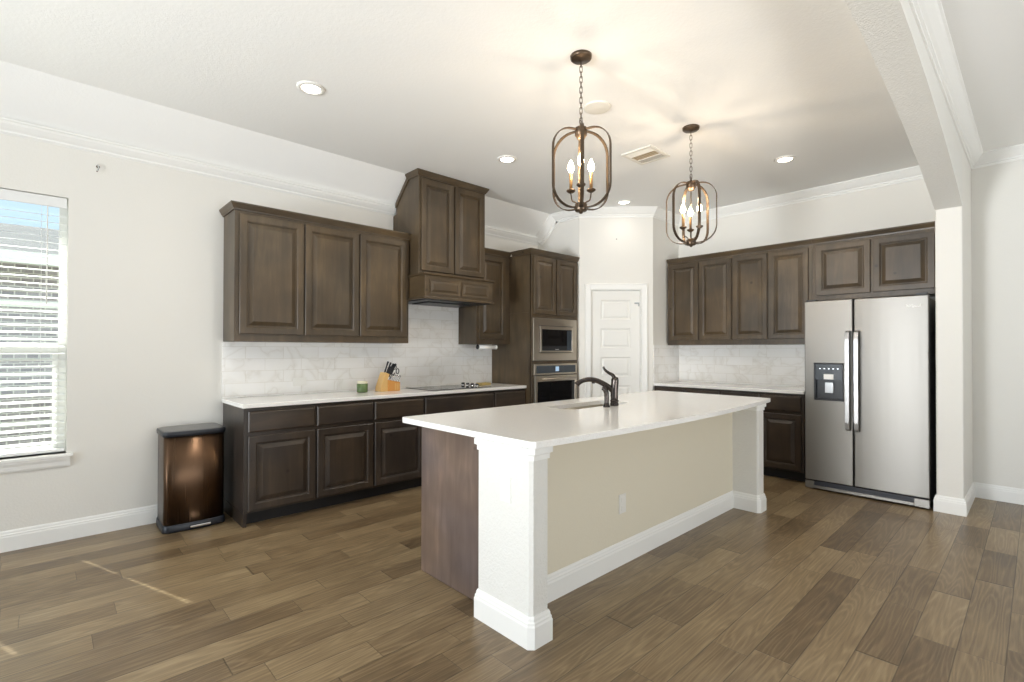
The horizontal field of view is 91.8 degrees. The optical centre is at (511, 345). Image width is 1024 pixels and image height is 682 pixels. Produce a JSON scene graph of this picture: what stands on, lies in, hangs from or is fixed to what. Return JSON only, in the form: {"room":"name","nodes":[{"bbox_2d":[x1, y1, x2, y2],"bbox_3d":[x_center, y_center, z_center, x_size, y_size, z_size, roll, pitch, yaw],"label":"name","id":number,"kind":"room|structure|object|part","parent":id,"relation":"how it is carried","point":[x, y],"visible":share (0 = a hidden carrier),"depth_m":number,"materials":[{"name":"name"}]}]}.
{"room":"kitchen","nodes":[
{"label":"kitchen","id":0,"kind":"room"},
{"bbox_2d":[0,133,537,531],"bbox_3d":[-3.017,-0.051,3.622,11.970,2.790,0.150,1,-1,-43],"label":"wall","id":1,"kind":"structure","parent":0,"point":[145,261],"depth_m":3.68,"materials":[{"name":"white paint"}]},
{"bbox_2d":[0,201,72,473],"bbox_3d":[-3.463,-0.102,3.178,0.982,1.867,0.185,1,-1,-43],"label":"window","id":2,"kind":"structure","parent":1,"relation":"in","point":[37,462],"depth_m":3.47,"materials":[{"name":"white plastic"}]},
{"bbox_2d":[0,188,66,457],"bbox_3d":[-3.451,-0.152,3.165,0.900,1.759,0.068,1,-1,-43],"label":"window blind","id":3,"kind":"object","parent":2,"relation":"attached to","point":[5,194],"visible":1,"depth_m":3.36,"materials":[{"name":"white plastic"}]},
{"bbox_3d":[-3.456,0.718,3.163,0.892,0.020,0.052,1,-1,-43],"label":"rail","id":4,"kind":"part","parent":3,"relation":"part of","materials":[{"name":"white plastic"}]},
{"bbox_3d":[-3.202,-0.131,3.370,0.002,1.685,0.002,1,-1,-43],"label":"ladder cord","id":5,"kind":"part","parent":3,"relation":"part of","materials":[{"name":"white fabric"}]},
{"bbox_3d":[-3.447,0.751,3.153,0.982,0.022,0.135,1,-1,-43],"label":"sill","id":6,"kind":"part","parent":2,"relation":"part of","materials":[{"name":"white wood"}]},
{"bbox_2d":[0,504,157,552],"bbox_3d":[-4.783,1.260,1.837,6.570,0.134,0.016,1,-1,-43],"label":"baseboard","id":7,"kind":"structure","parent":1,"relation":"attached to","point":[21,538],"depth_m":3.46,"materials":[{"name":"white wood"}]},
{"bbox_2d":[0,117,538,245],"bbox_3d":[-3.391,-1.430,3.135,10.340,0.090,0.060,1,-1,-43],"label":"crown molding","id":8,"kind":"structure","parent":1,"relation":"attached to","point":[11,127],"depth_m":3.93,"materials":[{"name":"white wood"}]},
{"bbox_2d":[219,200,411,343],"bbox_3d":[-1.699,-0.575,4.512,1.628,1.087,0.362,1,-1,-43],"label":"upper cabinet","id":9,"kind":"object","parent":1,"relation":"attached to","point":[289,276],"visible":1,"depth_m":4.25,"materials":[{"name":"brown wood"}]},
{"bbox_3d":[-1.955,-0.568,4.053,0.494,0.945,0.021,1,-1,-43],"label":"door","id":10,"kind":"part","parent":9,"relation":"part of","materials":[{"name":"brown wood"}]},
{"bbox_3d":[-1.698,-1.091,4.516,1.628,0.055,0.362,1,-1,-43],"label":"crown moulding","id":11,"kind":"part","parent":9,"relation":"part of","materials":[{"name":"brown wood"}]},
{"bbox_3d":[-1.588,-0.565,4.399,0.486,0.945,0.021,1,-1,-43],"label":"door","id":12,"kind":"part","parent":9,"relation":"part of","materials":[{"name":"brown wood"}]},
{"bbox_3d":[-1.224,-0.562,4.741,0.486,0.945,0.021,1,-1,-43],"label":"door","id":13,"kind":"part","parent":9,"relation":"part of","materials":[{"name":"brown wood"}]},
{"bbox_2d":[222,304,491,398],"bbox_3d":[-1.323,-0.004,5.106,2.943,0.895,0.010,1,-1,-43],"label":"tile backsplash","id":14,"kind":"structure","parent":1,"relation":"attached to","point":[433,355],"depth_m":4.91,"materials":[{"name":"tile"}]},
{"bbox_2d":[393,168,494,307],"bbox_3d":[-0.722,-1.075,5.250,0.910,1.282,0.628,1,-1,-43],"label":"range hood","id":15,"kind":"object","parent":1,"relation":"attached to","point":[444,216],"visible":0.94,"depth_m":5.02,"materials":[{"name":"brown wood"}]},
{"bbox_3d":[-1.114,-1.573,5.049,0.012,0.282,0.265,1,-1,-43],"label":"slope trim","id":16,"kind":"part","parent":15,"relation":"part of","materials":[{"name":"brown wood"}]},
{"bbox_3d":[-0.743,-1.192,4.978,0.390,0.905,0.021,1,-1,-43],"label":"door","id":17,"kind":"part","parent":15,"relation":"part of","materials":[{"name":"brown wood"}]},
{"bbox_3d":[-0.660,-0.577,4.895,0.362,0.145,0.010,1,-1,-43],"label":"band panel","id":18,"kind":"part","parent":15,"relation":"part of","materials":[{"name":"brown wood"}]},
{"bbox_3d":[-0.660,-1.689,5.190,0.910,0.055,0.234,1,-1,-43],"label":"crown moulding","id":19,"kind":"part","parent":15,"relation":"part of","materials":[{"name":"brown wood"}]},
{"bbox_3d":[-0.610,-0.693,5.128,0.896,0.030,0.302,1,-1,-43],"label":"band moulding","id":20,"kind":"part","parent":15,"relation":"part of","materials":[{"name":"brown wood"}]},
{"bbox_3d":[-0.612,-0.465,5.128,0.888,0.026,0.298,1,-1,-43],"label":"band moulding","id":21,"kind":"part","parent":15,"relation":"part of","materials":[{"name":"brown wood"}]},
{"bbox_3d":[-0.448,-1.189,5.256,0.390,0.905,0.021,1,-1,-43],"label":"door","id":22,"kind":"part","parent":15,"relation":"part of","materials":[{"name":"brown wood"}]},
{"bbox_3d":[-0.376,-0.574,5.163,0.362,0.145,0.010,1,-1,-43],"label":"band panel","id":23,"kind":"part","parent":15,"relation":"part of","materials":[{"name":"brown wood"}]},
{"bbox_2d":[459,248,510,344],"bbox_3d":[-0.316,-0.563,5.814,0.509,1.087,0.362,1,-1,-43],"label":"upper cabinet","id":24,"kind":"object","parent":1,"relation":"attached to","point":[482,324],"visible":0.75,"depth_m":5.70,"materials":[{"name":"brown wood"}]},
{"bbox_2d":[476,344,497,348],"bbox_3d":[-0.287,0.010,5.691,0.298,0.058,0.052,1,-1,-43],"label":"paper towel holder","id":25,"kind":"object","parent":24,"relation":"attached to","point":[478,346],"visible":1,"depth_m":5.66,"materials":[{"name":"white paper"}]},
{"bbox_3d":[-0.223,-0.553,5.684,0.400,0.945,0.021,1,-1,-43],"label":"door","id":26,"kind":"part","parent":24,"relation":"part of","materials":[{"name":"brown wood"}]},
{"bbox_3d":[-0.201,-1.079,5.700,0.506,0.055,0.034,1,-1,-43],"label":"crown moulding","id":27,"kind":"part","parent":24,"relation":"part of","materials":[{"name":"brown wood"}]},
{"bbox_2d":[0,0,1023,236],"bbox_3d":[0.183,-1.654,0.238,11.970,0.407,9.480,1,-1,-43],"label":"ceiling","id":28,"kind":"structure","parent":0,"point":[449,88],"depth_m":3.29,"materials":[{"name":"white paint"}]},
{"bbox_2d":[296,81,325,95],"bbox_3d":[-1.352,-1.730,3.337,0.184,0.010,0.184,1,-1,-43],"label":"recessed light","id":29,"kind":"object","parent":28,"relation":"in","point":[307,87],"visible":1,"depth_m":3.33,"materials":[{"name":"white plastic"}]},
{"bbox_2d":[497,155,516,162],"bbox_3d":[-0.046,-1.718,4.572,0.184,0.010,0.184,1,-1,-43],"label":"recessed light","id":30,"kind":"object","parent":28,"relation":"in","point":[505,158],"visible":1,"depth_m":4.56,"materials":[{"name":"white plastic"}]},
{"bbox_2d":[552,49,611,213],"bbox_3d":[0.412,-1.262,2.965,0.371,0.948,0.382,1,-1,-43],"label":"pendant lantern","id":31,"kind":"object","parent":28,"relation":"hanging from","point":[578,57],"visible":1,"depth_m":2.94,"materials":[{"name":"brown metal"}]},
{"bbox_3d":[0.357,-1.089,3.006,0.041,0.077,0.041,1,-1,-43],"label":"bulb","id":32,"kind":"part","parent":31,"relation":"part of","materials":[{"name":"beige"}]},
{"bbox_3d":[0.413,-1.515,2.967,0.016,0.388,0.016,0,0,-24],"label":"chain","id":33,"kind":"part","parent":31,"relation":"part of","materials":[{"name":"brown metal"}]},
{"bbox_3d":[0.477,-1.089,2.990,0.041,0.077,0.041,1,-1,-43],"label":"bulb","id":34,"kind":"part","parent":31,"relation":"part of","materials":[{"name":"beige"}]},
{"bbox_2d":[583,100,610,113],"bbox_3d":[0.617,-1.725,3.593,0.200,0.010,0.200,1,-1,-43],"label":"ceiling speaker","id":35,"kind":"object","parent":28,"relation":"attached to","point":[598,106],"visible":1,"depth_m":3.58,"materials":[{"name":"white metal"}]},
{"bbox_2d":[616,200,631,204],"bbox_3d":[1.331,-1.706,5.893,0.184,0.010,0.184,1,-1,-43],"label":"recessed light","id":36,"kind":"object","parent":28,"relation":"in","point":[620,202],"visible":1,"depth_m":5.89,"materials":[{"name":"white plastic"}]},
{"bbox_2d":[621,145,670,164],"bbox_3d":[1.205,-1.714,4.470,0.340,0.016,0.300,1,-1,-43],"label":"ceiling vent","id":37,"kind":"object","parent":28,"relation":"in","point":[647,154],"visible":1,"depth_m":4.45,"materials":[{"name":"white metal"}]},
{"bbox_2d":[666,124,716,246],"bbox_3d":[1.413,-1.252,3.916,0.378,0.948,0.378,1,-1,-43],"label":"pendant lantern","id":38,"kind":"object","parent":28,"relation":"hanging from","point":[690,185],"visible":1,"depth_m":3.89,"materials":[{"name":"brown metal"}]},
{"bbox_3d":[1.345,-1.080,3.899,0.041,0.077,0.041,1,-1,-43],"label":"bulb","id":39,"kind":"part","parent":38,"relation":"part of","materials":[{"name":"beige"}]},
{"bbox_3d":[1.413,-1.042,3.915,0.008,0.400,0.008,0,-1,24],"label":"stem","id":40,"kind":"part","parent":38,"relation":"part of","materials":[{"name":"brown metal"}]},
{"bbox_2d":[774,155,795,162],"bbox_3d":[2.511,-1.714,4.562,0.184,0.010,0.184,1,-1,-43],"label":"recessed light","id":41,"kind":"object","parent":28,"relation":"in","point":[788,158],"visible":1,"depth_m":4.55,"materials":[{"name":"white plastic"}]},
{"bbox_2d":[0,475,1023,681],"bbox_3d":[0.178,1.352,0.214,11.970,0.060,9.480,1,-1,-43],"label":"floor","id":42,"kind":"structure","parent":0,"point":[817,585],"depth_m":2.54,"materials":[{"name":"brown wood"}]},
{"bbox_2d":[156,423,225,533],"bbox_3d":[-2.429,0.978,3.760,0.404,0.728,0.364,1,-1,-43],"label":"trash can","id":43,"kind":"object","parent":42,"relation":"on","point":[190,457],"visible":1,"depth_m":3.64,"materials":[{"name":"brown metal"}]},
{"bbox_3d":[-2.436,0.617,3.771,0.390,0.005,0.329,1,-1,-43],"label":"lid","id":44,"kind":"part","parent":43,"relation":"part of","materials":[{"name":"grey plastic"}]},
{"bbox_2d":[223,403,315,527],"bbox_3d":[-1.988,0.908,4.059,0.535,0.883,0.610,1,-1,-43],"label":"base cabinet","id":45,"kind":"object","parent":42,"relation":"on","point":[269,452],"visible":0.83,"depth_m":3.83,"materials":[{"name":"brown wood"}]},
{"bbox_3d":[-1.779,0.953,3.852,0.496,0.554,0.021,1,-1,-43],"label":"door","id":46,"kind":"part","parent":45,"relation":"part of","materials":[{"name":"brown wood"}]},
{"bbox_3d":[-1.778,0.569,3.855,0.496,0.158,0.021,1,-1,-43],"label":"drawer","id":47,"kind":"part","parent":45,"relation":"part of","materials":[{"name":"brown wood"}]},
{"bbox_2d":[312,399,372,509],"bbox_3d":[-1.608,0.911,4.418,0.510,0.883,0.610,1,-1,-43],"label":"base cabinet","id":48,"kind":"object","parent":42,"relation":"on","point":[344,430],"visible":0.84,"depth_m":4.19,"materials":[{"name":"brown wood"}]},
{"bbox_3d":[-1.406,0.956,4.203,0.492,0.554,0.021,1,-1,-43],"label":"door","id":49,"kind":"part","parent":48,"relation":"part of","materials":[{"name":"brown wood"}]},
{"bbox_3d":[-1.406,0.572,4.206,0.492,0.158,0.021,1,-1,-43],"label":"drawer","id":50,"kind":"part","parent":48,"relation":"part of","materials":[{"name":"brown wood"}]},
{"bbox_2d":[369,396,423,496],"bbox_3d":[-1.231,0.915,4.772,0.525,0.883,0.610,1,-1,-43],"label":"base cabinet","id":51,"kind":"object","parent":42,"relation":"on","point":[397,445],"visible":0.69,"depth_m":4.53,"materials":[{"name":"brown wood"}]},
{"bbox_3d":[-1.029,0.960,4.558,0.507,0.554,0.021,1,-1,-43],"label":"door","id":52,"kind":"part","parent":51,"relation":"part of","materials":[{"name":"brown wood"}]},
{"bbox_3d":[-1.029,0.576,4.561,0.507,0.158,0.021,1,-1,-43],"label":"drawer","id":53,"kind":"part","parent":51,"relation":"part of","materials":[{"name":"brown wood"}]},
{"bbox_2d":[419,391,493,485],"bbox_3d":[-0.718,0.919,5.255,0.885,0.883,0.610,1,-1,-43],"label":"base cabinet","id":54,"kind":"object","parent":42,"relation":"on","point":[441,403],"visible":0.21,"depth_m":5.00,"materials":[{"name":"brown wood"}]},
{"bbox_2d":[221,383,526,408],"bbox_3d":[-1.113,0.458,4.875,2.948,0.031,0.606,1,-1,-43],"label":"countertop","id":55,"kind":"structure","parent":54,"relation":"on","point":[312,398],"depth_m":4.32,"materials":[{"name":"white stone"}]},
{"bbox_2d":[357,381,367,392],"bbox_3d":[-1.426,0.388,4.725,0.102,0.104,0.102,1,-1,-43],"label":"jar candle","id":56,"kind":"object","parent":55,"relation":"on","point":[362,386],"visible":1,"depth_m":4.68,"materials":[{"name":"green glass"}]},
{"bbox_3d":[-1.426,0.353,4.726,0.093,0.034,0.093,1,-1,-43],"label":"lid","id":57,"kind":"part","parent":56,"relation":"part of","materials":[{"name":"beige wax"}]},
{"bbox_2d":[375,361,400,391],"bbox_3d":[-1.216,0.296,4.901,0.240,0.291,0.133,1,-1,-43],"label":"knife block","id":58,"kind":"object","parent":55,"relation":"on","point":[383,384],"visible":1,"depth_m":4.86,"materials":[{"name":"brown wood"}]},
{"bbox_2d":[408,382,490,390],"bbox_3d":[-0.671,0.429,5.319,0.780,0.034,0.470,1,-1,-43],"label":"cooktop","id":59,"kind":"object","parent":55,"relation":"in","point":[462,385],"visible":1,"depth_m":5.25,"materials":[{"name":"black glass"}]},
{"bbox_2d":[478,382,490,384],"bbox_3d":[-0.329,0.436,5.744,0.140,0.026,0.100,1,-1,-43],"label":"wooden tray","id":60,"kind":"object","parent":55,"relation":"on","point":[481,383],"visible":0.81,"depth_m":5.72,"materials":[{"name":"brown wood"}]},
{"bbox_3d":[-0.515,0.580,5.044,0.867,0.158,0.021,1,-1,-43],"label":"drawer","id":61,"kind":"part","parent":54,"relation":"part of","materials":[{"name":"brown wood"}]},
{"bbox_2d":[493,388,524,406],"bbox_3d":[-0.221,0.924,5.723,0.480,0.883,0.610,1,-1,-43],"label":"base cabinet","id":62,"kind":"object","parent":42,"relation":"on","point":[509,397],"visible":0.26,"depth_m":5.49,"materials":[{"name":"brown wood"}]},
{"bbox_2d":[492,248,579,403],"bbox_3d":[0.281,0.133,6.128,0.859,2.472,0.717,1,-1,-43],"label":"tall cabinet","id":63,"kind":"object","parent":42,"relation":"on","point":[542,283],"visible":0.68,"depth_m":5.80,"materials":[{"name":"brown wood"}]},
{"bbox_3d":[0.385,-0.699,5.769,0.370,0.660,0.021,1,-1,-43],"label":"door","id":64,"kind":"part","parent":63,"relation":"part of","materials":[{"name":"brown wood"}]},
{"bbox_3d":[0.412,-1.076,6.000,0.859,0.055,0.339,1,-1,-43],"label":"crown moulding","id":65,"kind":"part","parent":63,"relation":"part of","materials":[{"name":"brown wood"}]},
{"bbox_3d":[0.509,0.105,5.910,0.825,2.325,0.020,1,-1,-43],"label":"frame","id":66,"kind":"part","parent":63,"relation":"part of","materials":[{"name":"brown wood"}]},
{"bbox_2d":[532,318,576,360],"bbox_3d":[0.329,-0.074,6.086,0.766,0.490,0.589,1,-1,-43],"label":"microwave","id":67,"kind":"object","parent":63,"relation":"in","point":[552,339],"visible":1,"depth_m":5.85,"materials":[{"name":"grey metal"}]},
{"bbox_3d":[0.527,-0.077,5.889,0.588,0.304,0.030,1,-1,-43],"label":"door","id":68,"kind":"part","parent":67,"relation":"part of","materials":[{"name":"black glass"}]},
{"bbox_3d":[0.697,-0.067,6.033,0.084,0.232,0.003,1,-1,-43],"label":"control panel","id":69,"kind":"part","parent":67,"relation":"part of","materials":[{"name":"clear glass"}]},
{"bbox_2d":[532,363,576,402],"bbox_3d":[0.346,0.585,6.062,0.758,0.748,0.642,1,-1,-43],"label":"wall oven","id":70,"kind":"object","parent":63,"relation":"in","point":[556,381],"visible":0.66,"depth_m":5.84,"materials":[{"name":"grey metal"}]},
{"bbox_3d":[0.518,0.273,5.883,0.758,0.126,0.029,1,-1,-43],"label":"control frame","id":71,"kind":"part","parent":70,"relation":"part of","materials":[{"name":"silver metal"}]},
{"bbox_3d":[0.530,0.273,5.873,0.690,0.086,0.004,1,-1,-43],"label":"control panel","id":72,"kind":"part","parent":70,"relation":"part of","materials":[{"name":"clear glass"}]},
{"bbox_3d":[0.547,0.382,5.851,0.622,0.024,0.057,1,-1,-43],"label":"handle","id":73,"kind":"part","parent":70,"relation":"part of","materials":[{"name":"silver metal"}]},
{"bbox_3d":[0.666,-0.696,6.034,0.371,0.660,0.021,1,-1,-43],"label":"door","id":74,"kind":"part","parent":63,"relation":"part of","materials":[{"name":"brown wood"}]},
{"bbox_2d":[421,403,765,649],"bbox_3d":[0.751,0.908,3.507,2.808,0.883,1.038,1,-1,-43],"label":"kitchen island","id":75,"kind":"object","parent":42,"relation":"on","point":[513,530],"visible":0.79,"depth_m":2.80,"materials":[{"name":"beige paint"}]},
{"bbox_3d":[-0.329,0.898,2.748,0.004,0.879,0.620,1,-1,-43],"label":"panel","id":76,"kind":"part","parent":75,"relation":"part of","materials":[{"name":"brown wood"}]},
{"bbox_2d":[502,491,506,498],"bbox_3d":[-0.033,0.693,2.308,0.003,0.030,0.034,1,-1,-43],"label":"socket","id":77,"kind":"object","parent":75,"relation":"attached to","point":[504,493],"depth_m":2.31,"materials":[{"name":"white plastic"}]},
{"bbox_2d":[402,391,769,448],"bbox_3d":[0.796,0.450,3.560,2.925,0.031,1.174,1,-1,-43],"label":"island countertop","id":78,"kind":"structure","parent":75,"relation":"on","point":[543,424],"depth_m":2.98,"materials":[{"name":"white stone"}]},
{"bbox_2d":[565,404,603,409],"bbox_3d":[0.570,0.560,3.685,0.720,0.188,0.290,1,-1,-43],"label":"sink","id":79,"kind":"object","parent":78,"relation":"in","point":[598,405],"visible":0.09,"depth_m":3.87,"materials":[{"name":"silver metal"}]},
{"bbox_2d":[575,366,618,405],"bbox_3d":[0.619,0.291,3.638,0.321,0.288,0.062,0,0,12],"label":"kitchen faucet","id":80,"kind":"object","parent":78,"relation":"on","point":[613,388],"visible":0.99,"depth_m":3.60,"materials":[{"name":"black metal"}]},
{"bbox_3d":[0.606,0.286,3.635,0.296,0.116,0.044,0,0,10],"label":"spout","id":81,"kind":"part","parent":80,"relation":"part of","materials":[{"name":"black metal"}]},
{"bbox_3d":[0.713,0.199,3.621,0.105,0.104,0.030,0,0,15],"label":"lever","id":82,"kind":"part","parent":80,"relation":"part of","materials":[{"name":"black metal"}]},
{"bbox_2d":[602,386,609,407],"bbox_3d":[0.667,0.361,3.523,0.053,0.147,0.057,1,-1,-43],"label":"sprayer","id":83,"kind":"object","parent":78,"relation":"on","point":[605,390],"visible":1,"depth_m":3.51,"materials":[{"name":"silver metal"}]},
{"bbox_2d":[619,493,625,513],"bbox_3d":[0.684,0.976,3.072,0.072,0.118,0.006,1,-1,-43],"label":"outlet plate","id":84,"kind":"object","parent":75,"relation":"attached to","point":[622,496],"depth_m":3.07,"materials":[{"name":"white plastic"}]},
{"bbox_3d":[0.935,1.278,3.299,2.549,0.139,0.016,1,-1,-43],"label":"baseboard","id":85,"kind":"part","parent":75,"relation":"part of","materials":[{"name":"white wood"}]},
{"bbox_2d":[654,386,720,394],"bbox_3d":[2.266,0.930,6.036,0.650,0.883,0.832,1,-1,-43],"label":"base cabinet","id":86,"kind":"object","parent":42,"relation":"on","point":[656,388],"visible":0.15,"depth_m":5.80,"materials":[{"name":"brown wood"}]},
{"bbox_3d":[1.896,0.592,5.973,0.021,0.158,0.400,1,-1,-43],"label":"drawer","id":87,"kind":"part","parent":86,"relation":"part of","materials":[{"name":"brown wood"}]},
{"bbox_3d":[2.175,0.590,5.677,0.021,0.158,0.388,1,-1,-43],"label":"drawer","id":88,"kind":"part","parent":86,"relation":"part of","materials":[{"name":"brown wood"}]},
{"bbox_2d":[721,390,806,481],"bbox_3d":[2.836,0.926,5.431,0.650,0.883,0.830,1,-1,-43],"label":"base cabinet","id":89,"kind":"object","parent":42,"relation":"on","point":[784,415],"visible":0.42,"depth_m":5.05,"materials":[{"name":"brown wood"}]},
{"bbox_2d":[653,381,804,393],"bbox_3d":[2.547,0.470,5.730,0.646,0.031,1.667,1,-1,-43],"label":"countertop","id":90,"kind":"structure","parent":89,"relation":"on","point":[689,384],"depth_m":5.55,"materials":[{"name":"white stone"}]},
{"bbox_3d":[2.466,0.588,5.367,0.021,0.158,0.399,1,-1,-43],"label":"drawer","id":91,"kind":"part","parent":89,"relation":"part of","materials":[{"name":"brown wood"}]},
{"bbox_3d":[2.744,0.586,5.073,0.021,0.158,0.387,1,-1,-43],"label":"drawer","id":92,"kind":"part","parent":89,"relation":"part of","materials":[{"name":"brown wood"}]},
{"bbox_3d":[2.743,0.970,5.070,0.021,0.554,0.387,1,-1,-43],"label":"door","id":93,"kind":"part","parent":89,"relation":"part of","materials":[{"name":"brown wood"}]},
{"bbox_2d":[805,292,935,508],"bbox_3d":[3.374,0.454,4.662,0.810,1.793,0.923,1,-1,-43],"label":"refrigerator","id":94,"kind":"object","parent":42,"relation":"on","point":[870,363],"visible":0.99,"depth_m":4.38,"materials":[{"name":"grey metal"}]},
{"bbox_3d":[2.962,0.244,4.636,0.035,0.144,0.211,1,-1,-43],"label":"dispenser panel","id":95,"kind":"part","parent":94,"relation":"part of","materials":[{"name":"black plastic"}]},
{"bbox_3d":[2.967,0.423,4.646,0.055,1.693,0.389,1,-1,-43],"label":"door","id":96,"kind":"part","parent":94,"relation":"part of","materials":[{"name":"silver metal"}]},
{"bbox_3d":[3.039,0.315,4.487,0.081,0.910,0.034,1,-1,-43],"label":"handle","id":97,"kind":"part","parent":94,"relation":"part of","materials":[{"name":"silver metal"}]},
{"bbox_3d":[3.085,0.315,4.438,0.081,0.910,0.034,1,-1,-43],"label":"handle","id":98,"kind":"part","parent":94,"relation":"part of","materials":[{"name":"silver metal"}]},
{"bbox_3d":[3.288,0.421,4.308,0.060,1.693,0.526,1,-1,-43],"label":"door","id":99,"kind":"part","parent":94,"relation":"part of","materials":[{"name":"silver metal"}]},
{"bbox_2d":[538,217,677,398],"bbox_3d":[1.268,-0.167,6.428,1.862,3.080,0.560,0,0,3],"label":"wall","id":100,"kind":"structure","parent":0,"point":[640,253],"depth_m":6.17,"materials":[{"name":"white paint"}]},
{"bbox_2d":[592,291,639,396],"bbox_3d":[1.296,0.335,6.189,0.610,2.049,0.062,0,0,2],"label":"door","id":101,"kind":"structure","parent":100,"relation":"in","point":[615,314],"depth_m":6.19,"materials":[{"name":"white wood"}]},
{"bbox_2d":[585,284,647,397],"bbox_3d":[1.293,0.300,6.193,0.766,2.143,0.125,0,0,2],"label":"door frame","id":102,"kind":"structure","parent":100,"relation":"attached to","point":[643,288],"depth_m":6.15,"materials":[{"name":"white wood"}]},
{"bbox_2d":[653,345,678,382],"bbox_3d":[1.980,0.224,6.355,0.618,0.469,0.010,1,-1,-43],"label":"tile backsplash","id":103,"kind":"structure","parent":100,"relation":"attached to","point":[665,357],"depth_m":6.33,"materials":[{"name":"tile"}]},
{"bbox_2d":[536,165,923,244],"bbox_3d":[2.326,-1.528,5.956,4.265,0.362,1.053,0,-1,26],"label":"crown molding","id":104,"kind":"structure","parent":100,"relation":"attached to","point":[911,173],"depth_m":5.87,"materials":[{"name":"white"}]},
{"bbox_2d":[678,159,1023,488],"bbox_3d":[4.991,-0.183,3.738,0.150,3.080,8.000,1,-1,-43],"label":"wall","id":105,"kind":"structure","parent":0,"point":[997,191],"depth_m":4.44,"materials":[{"name":"white paint"}]},
{"bbox_2d":[667,251,731,344],"bbox_3d":[2.379,-0.556,6.140,0.362,1.087,0.815,1,-1,-43],"label":"upper cabinet","id":106,"kind":"object","parent":105,"relation":"attached to","point":[699,286],"visible":0.92,"depth_m":5.99,"materials":[{"name":"brown wood"}]},
{"bbox_3d":[2.134,-0.545,6.169,0.021,0.945,0.377,1,-1,-43],"label":"door","id":107,"kind":"part","parent":106,"relation":"part of","materials":[{"name":"brown wood"}]},
{"bbox_3d":[2.260,-1.073,6.032,0.034,0.055,0.815,1,-1,-43],"label":"crown moulding","id":108,"kind":"part","parent":106,"relation":"part of","materials":[{"name":"brown wood"}]},
{"bbox_3d":[2.406,-0.547,5.880,0.021,0.945,0.384,1,-1,-43],"label":"door","id":109,"kind":"part","parent":106,"relation":"part of","materials":[{"name":"brown wood"}]},
{"bbox_2d":[679,345,804,386],"bbox_3d":[2.784,0.222,5.960,0.010,0.469,1.665,1,-1,-43],"label":"tile backsplash","id":110,"kind":"structure","parent":105,"relation":"attached to","point":[775,365],"depth_m":5.96,"materials":[{"name":"tile"}]},
{"bbox_2d":[731,239,812,344],"bbox_3d":[2.941,-0.560,5.543,0.362,1.087,0.825,1,-1,-43],"label":"upper cabinet","id":111,"kind":"object","parent":105,"relation":"attached to","point":[772,284],"visible":0.83,"depth_m":5.41,"materials":[{"name":"brown wood"}]},
{"bbox_3d":[2.678,-0.549,5.591,0.021,0.945,0.375,1,-1,-43],"label":"door","id":112,"kind":"part","parent":111,"relation":"part of","materials":[{"name":"brown wood"}]},
{"bbox_3d":[2.822,-1.077,5.435,0.034,0.055,0.825,1,-1,-43],"label":"crown moulding","id":113,"kind":"part","parent":111,"relation":"part of","materials":[{"name":"brown wood"}]},
{"bbox_3d":[2.952,-0.551,5.300,0.021,0.945,0.387,1,-1,-43],"label":"door","id":114,"kind":"part","parent":111,"relation":"part of","materials":[{"name":"brown wood"}]},
{"bbox_2d":[812,221,934,300],"bbox_3d":[3.572,-0.787,4.875,0.362,0.642,1.014,1,-1,-43],"label":"upper cabinet","id":115,"kind":"object","parent":105,"relation":"attached to","point":[899,260],"visible":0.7,"depth_m":4.73,"materials":[{"name":"brown wood"}]},
{"bbox_3d":[3.290,-0.771,4.943,0.021,0.510,0.464,1,-1,-43],"label":"door","id":116,"kind":"part","parent":115,"relation":"part of","materials":[{"name":"brown wood"}]},
{"bbox_3d":[3.453,-1.081,4.765,0.034,0.055,1.014,1,-1,-43],"label":"crown moulding","id":117,"kind":"part","parent":115,"relation":"part of","materials":[{"name":"brown wood"}]},
{"bbox_3d":[3.619,-0.773,4.593,0.021,0.510,0.456,1,-1,-43],"label":"door","id":118,"kind":"part","parent":115,"relation":"part of","materials":[{"name":"brown wood"}]},
{"bbox_2d":[933,482,1023,516],"bbox_3d":[5.504,1.281,2.496,0.786,0.134,5.101,1,-1,-43],"label":"baseboard","id":119,"kind":"structure","parent":105,"relation":"attached to","point":[944,504],"depth_m":4.26,"materials":[{"name":"white wood"}]},
{"bbox_2d":[845,0,972,498],"bbox_3d":[-0.117,-0.216,0.578,11.620,3.080,0.170,1,-1,-43],"label":"wall","id":120,"kind":"structure","parent":0,"point":[953,267],"depth_m":3.97,"materials":[{"name":"white paint"}]},
{"bbox_2d":[908,0,1023,168],"bbox_3d":[1.628,-1.712,-1.261,11.620,0.112,4.915,1,-1,-43],"label":"crown molding","id":121,"kind":"structure","parent":120,"relation":"attached to","point":[929,15],"depth_m":3.14,"materials":[{"name":"white wood"}]},
{"label":"outside","id":122,"kind":"structure","parent":0,"visible":0},
{"bbox_3d":[-11.508,1.798,8.925,22.500,0.150,19.210,1,-1,-43],"label":"ground","id":123,"kind":"structure","parent":122,"visible":0},
{"bbox_2d":[0,224,58,449],"bbox_3d":[-7.003,-0.119,9.045,10.600,3.700,6.430,1,-1,-43],"label":"house","id":124,"kind":"structure","parent":123,"relation":"on","point":[6,227],"depth_m":6.16,"materials":[{"name":"brick"}]}
]}

